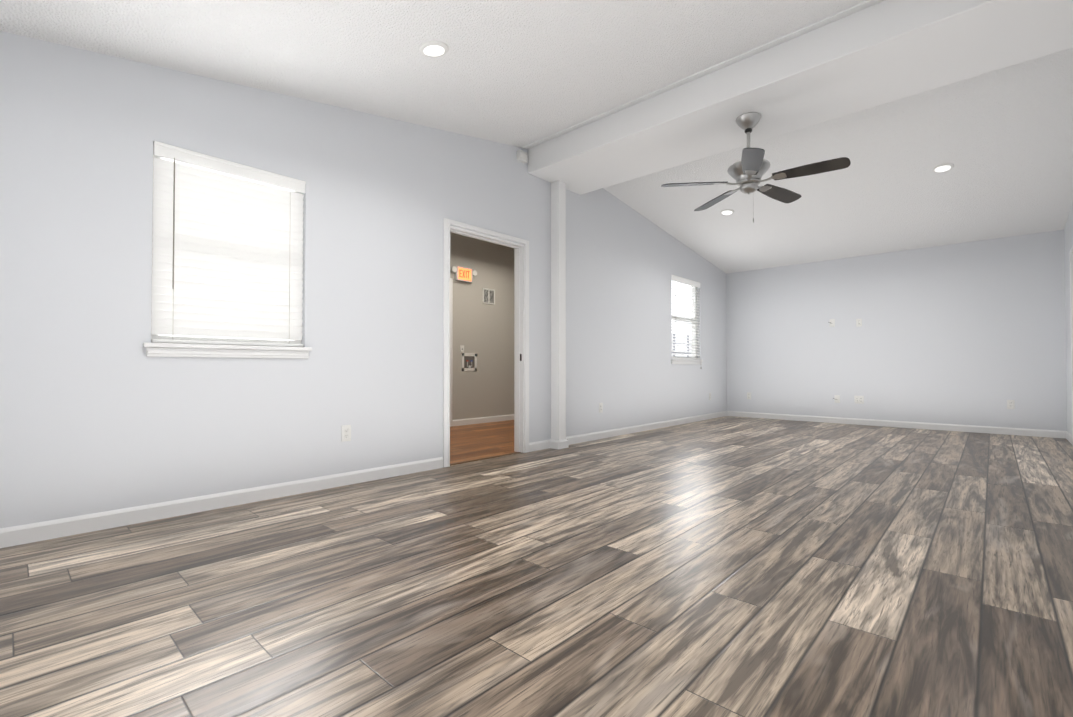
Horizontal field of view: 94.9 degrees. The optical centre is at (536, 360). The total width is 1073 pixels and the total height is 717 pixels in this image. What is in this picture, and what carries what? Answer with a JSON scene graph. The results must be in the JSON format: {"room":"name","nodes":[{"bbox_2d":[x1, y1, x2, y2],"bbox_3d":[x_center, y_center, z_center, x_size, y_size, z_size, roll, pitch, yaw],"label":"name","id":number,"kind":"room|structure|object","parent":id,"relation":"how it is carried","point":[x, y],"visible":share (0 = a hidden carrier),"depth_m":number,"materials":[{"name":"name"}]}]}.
{"room":"empty living room","nodes":[
{"label":"empty living room","id":0,"kind":"room"},
{"bbox_2d":[0,31,726,527],"bbox_3d":[0.155,-0.222,5.207,0.110,4.250,9.300,-1,-1,43],"label":"wall","id":1,"kind":"structure","parent":0,"point":[100,411],"depth_m":3.16,"materials":[{"name":"white paint"}]},
{"bbox_2d":[0,457,442,547],"bbox_3d":[-1.831,0.827,2.956,0.013,0.088,3.097,-1,-1,43],"label":"baseboard","id":2,"kind":"structure","parent":1,"relation":"attached to","point":[35,532],"depth_m":2.80,"materials":[{"name":"white wood"}]},
{"bbox_2d":[151,154,301,346],"bbox_3d":[-1.894,-0.647,3.059,0.070,1.110,0.819,-1,-1,43],"label":"window","id":3,"kind":"structure","parent":1,"relation":"in","point":[223,339],"depth_m":3.00,"materials":[{"name":"white plastic"}]},
{"bbox_2d":[151,141,305,346],"bbox_3d":[-1.840,-0.649,3.010,0.065,1.104,0.811,-1,-1,43],"label":"window blind","id":4,"kind":"object","parent":3,"relation":"attached to","point":[238,254],"visible":0.92,"depth_m":2.97,"materials":[{"name":"white plastic"}]},
{"bbox_2d":[172,158,174,295],"bbox_3d":[-2.033,-0.632,2.760,0.007,1.031,0.021,1,-1,-41],"label":"blind cord","id":5,"kind":"object","parent":4,"relation":"hanging from","point":[173,237],"depth_m":2.76,"materials":[{"name":"beige plastic"}]},
{"bbox_2d":[289,280,289,320],"bbox_3d":[-1.615,-0.615,3.225,0.002,1.010,0.002,-1,-1,43],"label":"blind cord","id":6,"kind":"object","parent":4,"relation":"hanging from","point":[289,280],"depth_m":3.22,"materials":[{"name":"white fabric"}]},
{"bbox_2d":[143,343,311,358],"bbox_3d":[-1.840,-0.055,3.002,0.109,0.075,0.889,-1,-1,43],"label":"window sill","id":7,"kind":"structure","parent":1,"relation":"attached to","point":[190,350],"depth_m":2.92,"materials":[{"name":"white wood"}]},
{"bbox_2d":[341,425,350,441],"bbox_3d":[-1.346,0.513,3.488,0.009,0.114,0.070,-1,-1,43],"label":"electrical outlet","id":8,"kind":"object","parent":1,"relation":"attached to","point":[345,432],"visible":1,"depth_m":3.48,"materials":[{"name":"white plastic"}]},
{"bbox_2d":[443,218,528,466],"bbox_3d":[-0.474,-0.148,4.530,0.156,2.083,1.026,-1,-1,43],"label":"door frame","id":9,"kind":"structure","parent":1,"relation":"attached to","point":[521,346],"depth_m":4.81,"materials":[{"name":"white wood"}]},
{"bbox_2d":[517,149,527,163],"bbox_3d":[-0.139,-1.991,4.803,0.042,0.096,0.112,-1,-1,43],"label":"junction box","id":10,"kind":"object","parent":1,"relation":"attached to","point":[522,156],"visible":1,"depth_m":4.78,"materials":[{"name":"white plastic"}]},
{"bbox_2d":[529,439,555,451],"bbox_3d":[0.039,0.856,4.976,0.013,0.088,0.335,-1,-1,43],"label":"baseboard","id":11,"kind":"structure","parent":1,"relation":"attached to","point":[545,444],"depth_m":4.99,"materials":[{"name":"white wood"}]},
{"bbox_2d":[599,403,602,412],"bbox_3d":[0.752,0.551,5.754,0.009,0.114,0.070,-1,-1,43],"label":"electrical outlet","id":12,"kind":"object","parent":1,"relation":"attached to","point":[600,407],"visible":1,"depth_m":5.75,"materials":[{"name":"white plastic"}]},
{"bbox_2d":[556,411,727,446],"bbox_3d":[1.761,0.882,6.836,0.013,0.088,4.485,-1,-1,43],"label":"baseboard","id":13,"kind":"structure","parent":1,"relation":"attached to","point":[569,440],"depth_m":6.24,"materials":[{"name":"white wood"}]},
{"bbox_2d":[672,280,696,359],"bbox_3d":[2.186,-0.626,7.467,0.070,1.210,0.941,-1,-1,43],"label":"window","id":14,"kind":"structure","parent":1,"relation":"in","point":[690,320],"depth_m":7.77,"materials":[{"name":"white plastic"}]},
{"bbox_2d":[672,275,700,358],"bbox_3d":[2.240,-0.627,7.417,0.065,1.204,0.933,-1,-1,43],"label":"window blind","id":15,"kind":"object","parent":14,"relation":"attached to","point":[685,281],"visible":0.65,"depth_m":7.41,"materials":[{"name":"white plastic"}]},
{"bbox_2d":[671,359,702,363],"bbox_3d":[2.240,0.016,7.408,0.109,0.075,1.011,-1,-1,43],"label":"window sill","id":16,"kind":"structure","parent":1,"relation":"attached to","point":[684,361],"depth_m":7.32,"materials":[{"name":"white wood"}]},
{"bbox_2d":[0,0,883,148],"bbox_3d":[-0.739,-1.862,2.896,6.470,0.917,4.660,-1,-1,43],"label":"ceiling","id":17,"kind":"structure","parent":0,"point":[520,73],"depth_m":2.88,"materials":[{"name":"white paint"}]},
{"bbox_2d":[419,41,447,56],"bbox_3d":[-0.596,-1.809,2.865,0.168,0.013,0.168,-1,9,43],"label":"recessed light","id":18,"kind":"object","parent":17,"relation":"in","point":[433,48],"visible":1,"depth_m":2.85,"materials":[{"name":"white plastic"}]},
{"bbox_2d":[521,0,877,148],"bbox_3d":[1.331,-2.104,3.478,4.000,0.020,0.045,-1,-1,43],"label":"batten","id":19,"kind":"object","parent":17,"relation":"attached to","point":[818,23],"visible":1,"depth_m":3.50,"materials":[{"name":"white paint"}]},
{"bbox_2d":[450,232,513,419],"bbox_3d":[0.120,-0.721,5.260,0.004,3.250,4.320,-1,-1,43],"label":"wall","id":20,"kind":"structure","parent":0,"point":[485,332],"depth_m":4.54,"materials":[{"name":"grey paint"}]},
{"bbox_2d":[450,278,452,426],"bbox_3d":[-1.534,-0.124,6.592,0.028,2.092,1.004,-1,-1,43],"label":"door frame","id":21,"kind":"structure","parent":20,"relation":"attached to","point":[451,331],"depth_m":6.93,"materials":[{"name":"white wood"}]},
{"bbox_2d":[460,345,463,352],"bbox_3d":[-1.067,-0.166,7.104,0.019,0.114,0.070,-1,-1,43],"label":"switch","id":22,"kind":"object","parent":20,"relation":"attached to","point":[461,348],"visible":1,"depth_m":7.10,"materials":[{"name":"white plastic"}]},
{"bbox_2d":[451,266,476,282],"bbox_3d":[-1.048,-1.246,7.112,0.056,0.210,0.462,-1,-1,43],"label":"exit sign","id":23,"kind":"object","parent":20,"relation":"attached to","point":[463,274],"visible":1,"depth_m":7.08,"materials":[{"name":"orange"}]},
{"bbox_2d":[462,353,476,370],"bbox_3d":[-0.980,0.021,7.203,0.034,0.260,0.285,-1,-1,43],"label":"washer outlet box","id":24,"kind":"object","parent":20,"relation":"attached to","point":[469,361],"visible":1,"depth_m":7.20,"materials":[{"name":"white plastic"}]},
{"bbox_2d":[483,288,494,304],"bbox_3d":[-0.724,-0.977,7.494,0.009,0.235,0.250,-1,-1,43],"label":"air vent","id":25,"kind":"object","parent":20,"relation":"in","point":[488,296],"visible":1,"depth_m":7.49,"materials":[{"name":"white plastic"}]},
{"bbox_2d":[0,416,1072,716],"bbox_3d":[1.204,0.919,4.220,7.470,0.060,9.300,-1,-1,43],"label":"floor","id":26,"kind":"structure","parent":0,"point":[728,566],"depth_m":1.84,"materials":[{"name":"grey wood"}]},
{"bbox_2d":[452,414,513,425],"bbox_3d":[-0.626,0.892,7.571,0.013,0.088,1.690,-1,-1,43],"label":"baseboard","id":27,"kind":"structure","parent":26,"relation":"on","point":[459,422],"depth_m":7.36,"materials":[{"name":"white wood"}]},
{"bbox_2d":[450,452,520,464],"bbox_3d":[-0.458,0.890,4.500,0.040,0.006,0.862,-1,-1,43],"label":"threshold","id":28,"kind":"object","parent":26,"relation":"on","point":[484,458],"visible":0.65,"depth_m":4.47,"materials":[{"name":"brown wood"}]},
{"bbox_2d":[551,180,565,439],"bbox_3d":[0.227,-0.477,5.125,0.112,2.758,0.112,-1,-1,43],"label":"post","id":29,"kind":"object","parent":26,"relation":"on","point":[558,309],"visible":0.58,"depth_m":5.08,"materials":[{"name":"white paint"}]},
{"bbox_2d":[528,0,1072,194],"bbox_3d":[1.667,-2.055,3.841,4.000,0.362,0.840,-1,-1,43],"label":"ridge beam","id":30,"kind":"structure","parent":29,"relation":"on","point":[883,52],"depth_m":3.38,"materials":[{"name":"white paint"}]},
{"bbox_2d":[661,112,850,222],"bbox_3d":[1.674,-1.463,3.780,1.245,0.825,1.275,-1,-1,43],"label":"fan","id":31,"kind":"object","parent":30,"relation":"hanging from","point":[748,170],"visible":1,"depth_m":3.73,"materials":[{"name":"silver metal"}]},
{"bbox_2d":[604,47,1072,273],"bbox_3d":[2.420,-1.899,6.309,6.470,0.751,4.640,-1,-1,43],"label":"ceiling","id":32,"kind":"structure","parent":0,"point":[1001,139],"depth_m":5.15,"materials":[{"name":"white paint"}]},
{"bbox_2d":[720,209,733,214],"bbox_3d":[2.380,-1.854,6.154,0.168,0.013,0.168,-1,-9,43],"label":"recessed light","id":33,"kind":"object","parent":32,"relation":"in","point":[727,212],"visible":1,"depth_m":6.14,"materials":[{"name":"white plastic"}]},
{"bbox_2d":[932,163,953,172],"bbox_3d":[3.940,-1.867,4.778,0.168,0.013,0.168,-1,-9,43],"label":"recessed light","id":34,"kind":"object","parent":32,"relation":"in","point":[944,167],"visible":1,"depth_m":4.76,"materials":[{"name":"white plastic"}]},
{"bbox_2d":[726,230,1066,430],"bbox_3d":[4.785,-0.695,7.190,4.220,3.250,0.110,-1,-1,43],"label":"wall","id":35,"kind":"structure","parent":0,"point":[970,333],"depth_m":6.76,"materials":[{"name":"white paint"}]},
{"bbox_2d":[828,319,834,326],"bbox_3d":[4.437,-0.569,7.413,0.086,0.114,0.033,-1,-1,43],"label":"outlet","id":36,"kind":"object","parent":35,"relation":"attached to","point":[832,322],"visible":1,"depth_m":7.41,"materials":[{"name":"white plastic"}]},
{"bbox_2d":[833,395,839,402],"bbox_3d":[4.479,0.573,7.359,0.086,0.114,0.033,-1,-1,43],"label":"outlet","id":37,"kind":"object","parent":35,"relation":"attached to","point":[836,398],"visible":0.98,"depth_m":7.36,"materials":[{"name":"white plastic"}]},
{"bbox_2d":[856,319,861,326],"bbox_3d":[4.702,-0.556,7.183,0.070,0.114,0.009,-1,-1,43],"label":"electrical outlet","id":38,"kind":"object","parent":35,"relation":"attached to","point":[858,322],"visible":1,"depth_m":7.18,"materials":[{"name":"white plastic"}]},
{"bbox_2d":[854,396,863,403],"bbox_3d":[4.697,0.566,7.173,0.116,0.114,0.009,-1,-1,43],"label":"double electrical outlet","id":39,"kind":"object","parent":35,"relation":"attached to","point":[859,399],"visible":1,"depth_m":7.17,"materials":[{"name":"white plastic"}]},
{"bbox_2d":[728,411,1063,437],"bbox_3d":[4.754,0.886,7.113,3.970,0.088,0.013,-1,-1,43],"label":"baseboard","id":40,"kind":"structure","parent":35,"relation":"attached to","point":[887,423],"depth_m":6.74,"materials":[{"name":"white wood"}]},
{"bbox_2d":[1007,400,1014,408],"bbox_3d":[5.864,0.542,6.093,0.070,0.114,0.009,-1,-1,43],"label":"electrical outlet","id":41,"kind":"object","parent":35,"relation":"attached to","point":[1010,404],"visible":1,"depth_m":6.09,"materials":[{"name":"white plastic"}]},
{"bbox_2d":[1064,202,1072,434],"bbox_3d":[3.171,-0.261,2.416,0.110,4.250,9.300,-1,-1,43],"label":"wall","id":42,"kind":"structure","parent":0,"point":[1068,236],"depth_m":5.56,"materials":[{"name":"white paint"}]},
{"bbox_2d":[1064,431,1072,444],"bbox_3d":[5.955,0.863,5.498,0.013,0.088,0.712,-1,-1,43],"label":"baseboard","id":43,"kind":"structure","parent":42,"relation":"attached to","point":[1067,435],"depth_m":5.56,"materials":[{"name":"white wood"}]},
{"bbox_2d":[1070,246,1072,438],"bbox_3d":[5.405,-0.146,4.843,0.131,2.088,1.004,-1,-1,43],"label":"door frame","id":44,"kind":"structure","parent":42,"relation":"attached to","point":[1071,277],"depth_m":5.21,"materials":[{"name":"white"}]},
{"label":"outside","id":45,"kind":"structure","parent":0,"visible":0},
{"bbox_2d":[159,159,289,340],"bbox_3d":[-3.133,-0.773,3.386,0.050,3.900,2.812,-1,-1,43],"label":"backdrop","id":46,"kind":"structure","parent":45,"point":[217,337],"depth_m":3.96,"materials":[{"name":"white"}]},
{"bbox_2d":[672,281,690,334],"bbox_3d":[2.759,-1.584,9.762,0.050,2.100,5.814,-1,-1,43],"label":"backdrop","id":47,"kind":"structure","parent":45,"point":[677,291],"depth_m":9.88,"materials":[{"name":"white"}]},
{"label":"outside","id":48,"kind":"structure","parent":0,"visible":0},
{"bbox_2d":[672,334,690,356],"bbox_3d":[2.766,0.366,9.728,0.070,1.800,5.814,-1,-1,43],"label":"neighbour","id":49,"kind":"structure","parent":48,"point":[681,344],"depth_m":9.85,"materials":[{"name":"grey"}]}
]}

